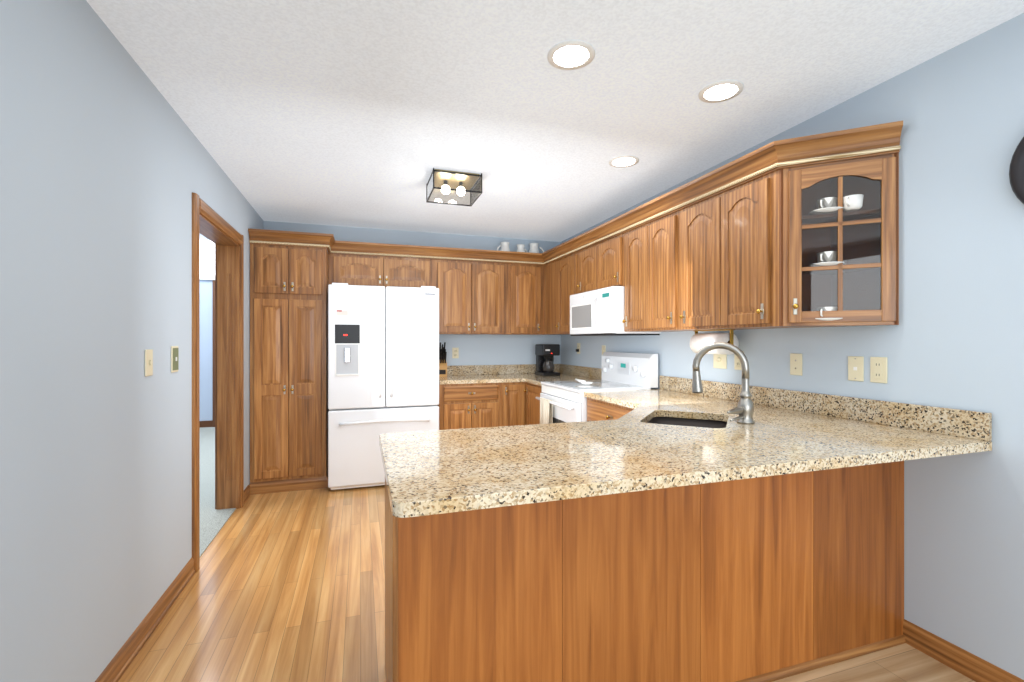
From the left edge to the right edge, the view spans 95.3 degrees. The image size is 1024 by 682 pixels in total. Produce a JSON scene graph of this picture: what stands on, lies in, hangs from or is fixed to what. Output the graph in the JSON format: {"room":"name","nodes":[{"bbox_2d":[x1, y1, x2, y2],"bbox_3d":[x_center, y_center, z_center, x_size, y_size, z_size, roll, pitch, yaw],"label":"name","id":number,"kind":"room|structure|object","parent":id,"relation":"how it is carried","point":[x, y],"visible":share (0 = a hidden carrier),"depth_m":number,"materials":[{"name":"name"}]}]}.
{"room":"kitchen","nodes":[
{"label":"kitchen","id":0,"kind":"room"},
{"bbox_2d":[0,0,262,681],"bbox_3d":[-1.807,-0.415,2.462,0.145,3.400,10.200,0,0,-18],"label":"wall","id":1,"kind":"structure","parent":0,"point":[109,165],"depth_m":1.60,"materials":[{"name":"blue paint"}]},
{"bbox_2d":[95,558,194,681],"bbox_3d":[-0.957,1.239,0.108,0.016,0.092,5.195,0,0,-18],"label":"baseboard","id":2,"kind":"structure","parent":1,"relation":"attached to","point":[124,657],"depth_m":2.00,"materials":[{"name":"brown wood"}]},
{"bbox_2d":[145,349,152,375],"bbox_3d":[-1.589,0.095,2.046,0.013,0.116,0.072,0,0,-18],"label":"light switch","id":3,"kind":"object","parent":1,"relation":"attached to","point":[149,352],"depth_m":2.04,"materials":[{"name":"beige plastic"}]},
{"bbox_2d":[171,346,178,371],"bbox_3d":[-1.681,0.090,2.331,0.012,0.130,0.085,0,0,-18],"label":"light switch","id":4,"kind":"object","parent":1,"relation":"attached to","point":[174,349],"depth_m":2.32,"materials":[{"name":"beige plastic"}]},
{"bbox_2d":[192,192,243,572],"bbox_3d":[-2.014,0.233,3.099,0.185,2.105,1.150,0,0,-18],"label":"door frame","id":5,"kind":"structure","parent":1,"relation":"attached to","point":[218,230],"depth_m":3.55,"materials":[{"name":"brown wood"}]},
{"bbox_2d":[200,234,214,427],"bbox_3d":[-4.177,-0.415,7.086,1.795,3.400,0.140,0,0,-18],"label":"wall","id":6,"kind":"structure","parent":0,"point":[207,332],"depth_m":6.90,"materials":[{"name":"paint"}]},
{"bbox_2d":[200,427,235,556],"bbox_3d":[-3.198,1.306,4.008,1.795,0.057,6.400,0,0,-18],"label":"floor","id":7,"kind":"structure","parent":0,"point":[213,520],"depth_m":3.81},
{"bbox_2d":[263,221,560,365],"bbox_3d":[-0.998,0.065,4.996,3.250,2.440,0.120,0,0,-18],"label":"wall","id":8,"kind":"structure","parent":0,"point":[495,349],"depth_m":5.10,"materials":[{"name":"blue paint"}]},
{"bbox_2d":[328,237,431,288],"bbox_3d":[-1.293,-0.723,4.652,0.983,0.415,0.348,0,0,-18],"label":"upper cabinet","id":9,"kind":"object","parent":8,"relation":"attached to","point":[352,263],"depth_m":4.47,"materials":[{"name":"brown wood"}]},
{"bbox_2d":[452,348,458,357],"bbox_3d":[-0.612,0.130,5.053,0.072,0.116,0.009,0,0,-18],"label":"outlet","id":10,"kind":"object","parent":8,"relation":"attached to","point":[455,351],"depth_m":5.05,"materials":[{"name":"beige plastic"}]},
{"bbox_2d":[432,247,507,334],"bbox_3d":[-0.464,-0.501,4.921,0.760,0.860,0.348,0,0,-18],"label":"upper cabinet","id":11,"kind":"object","parent":8,"relation":"attached to","point":[472,284],"depth_m":4.76,"materials":[{"name":"brown wood"}]},
{"bbox_2d":[508,251,543,334],"bbox_3d":[0.102,-0.501,5.105,0.430,0.860,0.348,0,0,-18],"label":"upper cabinet","id":12,"kind":"object","parent":8,"relation":"attached to","point":[525,270],"depth_m":4.94,"materials":[{"name":"brown wood"}]},
{"bbox_2d":[497,242,543,252],"bbox_3d":[0.087,-0.950,5.133,0.552,0.268,0.182,0,0,-18],"label":"pitcher","id":13,"kind":"object","parent":12,"relation":"on","point":[504,246],"visible":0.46,"depth_m":5.08,"materials":[{"name":"white ceramic"}]},
{"bbox_2d":[118,485,974,681],"bbox_3d":[0.133,1.309,1.515,3.250,0.051,7.200,0,0,-18],"label":"floor","id":14,"kind":"structure","parent":0,"point":[288,586],"depth_m":2.23,"materials":[{"name":"brown wood"}]},
{"bbox_2d":[248,229,328,494],"bbox_3d":[-2.004,0.177,4.279,0.596,2.216,0.618,0,0,-18],"label":"tall cabinet","id":15,"kind":"object","parent":14,"relation":"on","point":[289,409],"depth_m":3.99,"materials":[{"name":"brown wood"}]},
{"bbox_2d":[328,283,438,489],"bbox_3d":[-1.209,0.385,4.400,0.940,1.760,0.823,0,0,-18],"label":"refrigerator","id":16,"kind":"object","parent":14,"relation":"on","point":[383,360],"visible":0.98,"depth_m":4.04,"materials":[{"name":"white metal"}]},
{"bbox_2d":[437,382,542,429],"bbox_3d":[0.021,0.846,4.655,1.518,0.880,1.155,0,0,-18],"label":"base cabinet","id":17,"kind":"object","parent":14,"relation":"on","point":[474,405],"depth_m":4.48,"materials":[{"name":"brown wood"}]},
{"bbox_2d":[439,364,601,384],"bbox_3d":[0.024,0.335,4.656,1.513,0.140,1.154,0,0,-18],"label":"countertop","id":18,"kind":"structure","parent":17,"relation":"on","point":[456,374],"depth_m":5.00,"materials":[{"name":"beige stone"}]},
{"bbox_2d":[439,342,446,376],"bbox_3d":[-0.739,0.191,4.846,0.100,0.356,0.225,0,0,-18],"label":"knife block","id":19,"kind":"object","parent":18,"relation":"on","point":[442,363],"visible":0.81,"depth_m":4.77,"materials":[{"name":"brown wood"}]},
{"bbox_2d":[535,344,559,375],"bbox_3d":[0.380,0.202,5.034,0.206,0.335,0.240,0,0,-18],"label":"coffee maker","id":20,"kind":"object","parent":18,"relation":"on","point":[545,354],"visible":1,"depth_m":4.95,"materials":[{"name":"black plastic"}]},
{"bbox_2d":[385,479,608,681],"bbox_3d":[-0.106,0.846,1.710,0.665,0.880,0.552,0,0,-18],"label":"base cabinet","id":21,"kind":"object","parent":14,"relation":"on","point":[516,593],"depth_m":1.45,"materials":[{"name":"brown wood"}]},
{"bbox_2d":[379,380,991,517],"bbox_3d":[0.557,0.335,1.989,2.148,0.140,1.260,0,0,-18],"label":"countertop","id":22,"kind":"structure","parent":21,"relation":"on","point":[432,472],"depth_m":1.64,"materials":[{"name":"beige stone"}]},
{"bbox_2d":[647,417,726,427],"bbox_3d":[0.835,0.512,2.237,0.433,0.212,0.508,0,0,27],"label":"undermount sink","id":23,"kind":"object","parent":22,"relation":"in","point":[690,422],"visible":0.02,"depth_m":2.45,"materials":[{"name":"grey metal"}]},
{"bbox_2d":[692,342,754,423],"bbox_3d":[0.979,0.187,2.140,0.205,0.365,0.236,0,0,-18],"label":"faucet","id":24,"kind":"object","parent":22,"relation":"on","point":[744,409],"visible":1,"depth_m":2.11,"materials":[{"name":"silver metal"}]},
{"bbox_2d":[536,352,657,423],"bbox_3d":[0.651,0.693,3.850,0.762,1.185,0.756,0,0,-18],"label":"range","id":25,"kind":"object","parent":14,"relation":"on","point":[563,401],"visible":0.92,"depth_m":3.75,"materials":[{"name":"white metal"}]},
{"bbox_2d":[539,397,552,423],"bbox_3d":[0.280,0.621,3.858,0.060,0.287,0.201,0,0,-18],"label":"towel","id":26,"kind":"object","parent":25,"relation":"hanging from","point":[546,408],"depth_m":3.83,"materials":[{"name":"beige fabric"}]},
{"bbox_2d":[609,485,692,617],"bbox_3d":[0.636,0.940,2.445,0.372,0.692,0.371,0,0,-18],"label":"base cabinet","id":27,"kind":"object","parent":14,"relation":"on","point":[651,531],"depth_m":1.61,"materials":[{"name":"brown wood"}]},
{"bbox_2d":[587,397,732,553],"bbox_3d":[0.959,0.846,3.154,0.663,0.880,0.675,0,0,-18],"label":"base cabinet","id":28,"kind":"object","parent":14,"relation":"on","point":[712,502],"depth_m":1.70,"materials":[{"name":"brown wood"}]},
{"bbox_2d":[579,372,691,383],"bbox_3d":[1.009,0.335,2.975,0.678,0.140,1.116,0,0,-18],"label":"countertop","id":29,"kind":"structure","parent":28,"relation":"on","point":[599,377],"depth_m":3.59,"materials":[{"name":"beige stone"}]},
{"bbox_2d":[86,0,1023,241],"bbox_3d":[0.162,-1.205,1.588,3.350,0.100,7.320,0,0,-18],"label":"ceiling","id":30,"kind":"structure","parent":0,"point":[372,114],"depth_m":2.13,"materials":[{"name":"white paint"}]},
{"bbox_2d":[426,168,481,205],"bbox_3d":[-0.417,-1.087,3.324,0.338,0.135,0.338,0,0,-18],"label":"ceiling light","id":31,"kind":"object","parent":30,"relation":"attached to","point":[447,182],"visible":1,"depth_m":3.28,"materials":[{"name":"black metal"}]},
{"bbox_2d":[547,40,594,69],"bbox_3d":[0.239,-1.151,1.886,0.191,0.006,0.191,0,0,27],"label":"recessed light","id":32,"kind":"object","parent":30,"relation":"in","point":[571,55],"depth_m":1.88,"materials":[{"name":"white plastic"}]},
{"bbox_2d":[609,155,638,167],"bbox_3d":[0.719,-1.151,2.999,0.191,0.006,0.191,0,0,27],"label":"recessed light","id":33,"kind":"object","parent":30,"relation":"in","point":[620,161],"depth_m":3.00,"materials":[{"name":"white plastic"}]},
{"bbox_2d":[698,80,743,102],"bbox_3d":[0.965,-1.151,2.159,0.191,0.006,0.191,0,0,27],"label":"recessed light","id":34,"kind":"object","parent":30,"relation":"in","point":[720,91],"depth_m":2.16,"materials":[{"name":"white plastic"}]},
{"bbox_2d":[561,13,1023,679],"bbox_3d":[1.717,0.065,2.093,0.120,2.440,7.320,0,0,-18],"label":"wall","id":35,"kind":"structure","parent":0,"point":[953,337],"depth_m":1.85,"materials":[{"name":"blue paint"}]},
{"bbox_2d":[544,249,555,334],"bbox_3d":[0.518,-0.501,5.019,0.348,0.860,0.768,0,0,-18],"label":"upper cabinet","id":36,"kind":"object","parent":35,"relation":"attached to","point":[550,257],"depth_m":4.88,"materials":[{"name":"brown wood"}]},
{"bbox_2d":[556,237,575,334],"bbox_3d":[0.688,-0.501,4.496,0.348,0.860,0.443,0,0,-18],"label":"upper cabinet","id":37,"kind":"object","parent":35,"relation":"attached to","point":[566,253],"depth_m":4.49,"materials":[{"name":"brown wood"}]},
{"bbox_2d":[576,343,579,353],"bbox_3d":[0.700,0.080,4.980,0.030,0.116,0.072,0,0,-18],"label":"outlet","id":38,"kind":"object","parent":35,"relation":"attached to","point":[578,344],"depth_m":4.97,"materials":[{"name":"beige plastic"}]},
{"bbox_2d":[576,229,591,293],"bbox_3d":[0.825,-0.673,4.076,0.348,0.516,0.440,0,0,-18],"label":"upper cabinet","id":39,"kind":"object","parent":35,"relation":"attached to","point":[584,242],"depth_m":4.10,"materials":[{"name":"brown wood"}]},
{"bbox_2d":[602,345,605,353],"bbox_3d":[0.875,0.100,4.469,0.013,0.116,0.072,0,0,-18],"label":"outlet","id":40,"kind":"object","parent":35,"relation":"attached to","point":[603,346],"depth_m":4.46,"materials":[{"name":"beige plastic"}]},
{"bbox_2d":[592,217,619,289],"bbox_3d":[0.924,-0.673,3.769,0.348,0.516,0.438,0,0,-18],"label":"upper cabinet","id":41,"kind":"object","parent":35,"relation":"attached to","point":[606,237],"depth_m":3.73,"materials":[{"name":"brown wood"}]},
{"bbox_2d":[570,286,660,335],"bbox_3d":[0.813,-0.228,3.902,0.476,0.366,0.754,0,0,-18],"label":"over-the-range microwave","id":42,"kind":"object","parent":41,"relation":"attached to","point":[598,312],"visible":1,"depth_m":3.69,"materials":[{"name":"white"}]},
{"bbox_2d":[620,206,639,331],"bbox_3d":[1.051,-0.501,3.378,0.348,0.860,0.383,0,0,-18],"label":"upper cabinet","id":43,"kind":"object","parent":35,"relation":"attached to","point":[630,221],"depth_m":3.39,"materials":[{"name":"brown wood"}]},
{"bbox_2d":[640,189,675,331],"bbox_3d":[1.133,-0.501,3.125,0.348,0.860,0.381,0,0,-18],"label":"upper cabinet","id":44,"kind":"object","parent":35,"relation":"attached to","point":[658,215],"depth_m":3.08,"materials":[{"name":"brown wood"}]},
{"bbox_2d":[690,329,738,354],"bbox_3d":[1.265,0.007,2.935,0.132,0.151,0.320,0,0,-18],"label":"paper towel holder","id":45,"kind":"object","parent":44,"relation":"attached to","point":[698,341],"visible":0.81,"depth_m":2.87,"materials":[{"name":"white paper"}]},
{"bbox_2d":[676,173,707,331],"bbox_3d":[1.256,-0.501,2.747,0.348,0.860,0.415,0,0,-18],"label":"upper cabinet","id":46,"kind":"object","parent":35,"relation":"attached to","point":[692,198],"depth_m":2.77,"materials":[{"name":"brown wood"}]},
{"bbox_2d":[713,354,726,368],"bbox_3d":[1.342,0.120,3.022,0.019,0.116,0.115,0,0,-18],"label":"light switch","id":47,"kind":"object","parent":35,"relation":"attached to","point":[719,360],"depth_m":3.02,"materials":[{"name":"beige plastic"}]},
{"bbox_2d":[734,351,743,369],"bbox_3d":[1.396,0.120,2.872,0.008,0.116,0.072,0,0,-18],"label":"outlet","id":48,"kind":"object","parent":35,"relation":"attached to","point":[737,365],"depth_m":2.88,"materials":[{"name":"beige plastic"}]},
{"bbox_2d":[708,138,843,329],"bbox_3d":[1.355,-0.501,2.444,0.348,0.860,0.453,0,0,-18],"label":"upper cabinet","id":49,"kind":"object","parent":35,"relation":"attached to","point":[748,195],"depth_m":2.33,"materials":[{"name":"brown wood"}]},
{"bbox_2d":[790,353,801,375],"bbox_3d":[1.518,0.125,2.495,0.010,0.116,0.072,0,0,-18],"label":"outlet","id":50,"kind":"object","parent":35,"relation":"attached to","point":[795,359],"depth_m":2.49,"materials":[{"name":"beige plastic"}]},
{"bbox_2d":[788,157,898,316],"bbox_3d":[1.485,-0.438,2.120,0.326,0.611,0.315,0,0,-18],"label":"door","id":51,"kind":"structure","parent":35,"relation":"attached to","point":[800,232],"depth_m":2.12,"materials":[{"name":"brown wood"}]},
{"bbox_2d":[848,356,863,381],"bbox_3d":[1.616,0.130,2.195,0.009,0.116,0.072,0,0,-18],"label":"light switch","id":52,"kind":"object","parent":35,"relation":"attached to","point":[855,363],"depth_m":2.19,"materials":[{"name":"beige plastic"}]},
{"bbox_2d":[870,357,886,382],"bbox_3d":[1.647,0.130,2.097,0.010,0.116,0.072,0,0,-18],"label":"outlet","id":53,"kind":"object","parent":35,"relation":"attached to","point":[878,369],"depth_m":2.09,"materials":[{"name":"beige plastic"}]},
{"bbox_2d":[903,619,1023,681],"bbox_3d":[2.229,1.239,0.297,0.016,0.092,3.589,0,0,-18],"label":"baseboard","id":54,"kind":"structure","parent":35,"relation":"attached to","point":[973,667],"depth_m":1.82,"materials":[{"name":"brown wood"}]},
{"bbox_2d":[1009,137,1023,203],"bbox_3d":[1.836,-0.595,1.474,0.035,0.400,0.400,0,0,-18],"label":"wall clock","id":55,"kind":"object","parent":35,"relation":"attached to","point":[1016,173],"visible":0.92,"depth_m":1.63,"materials":[{"name":"grey plastic"}]}
]}

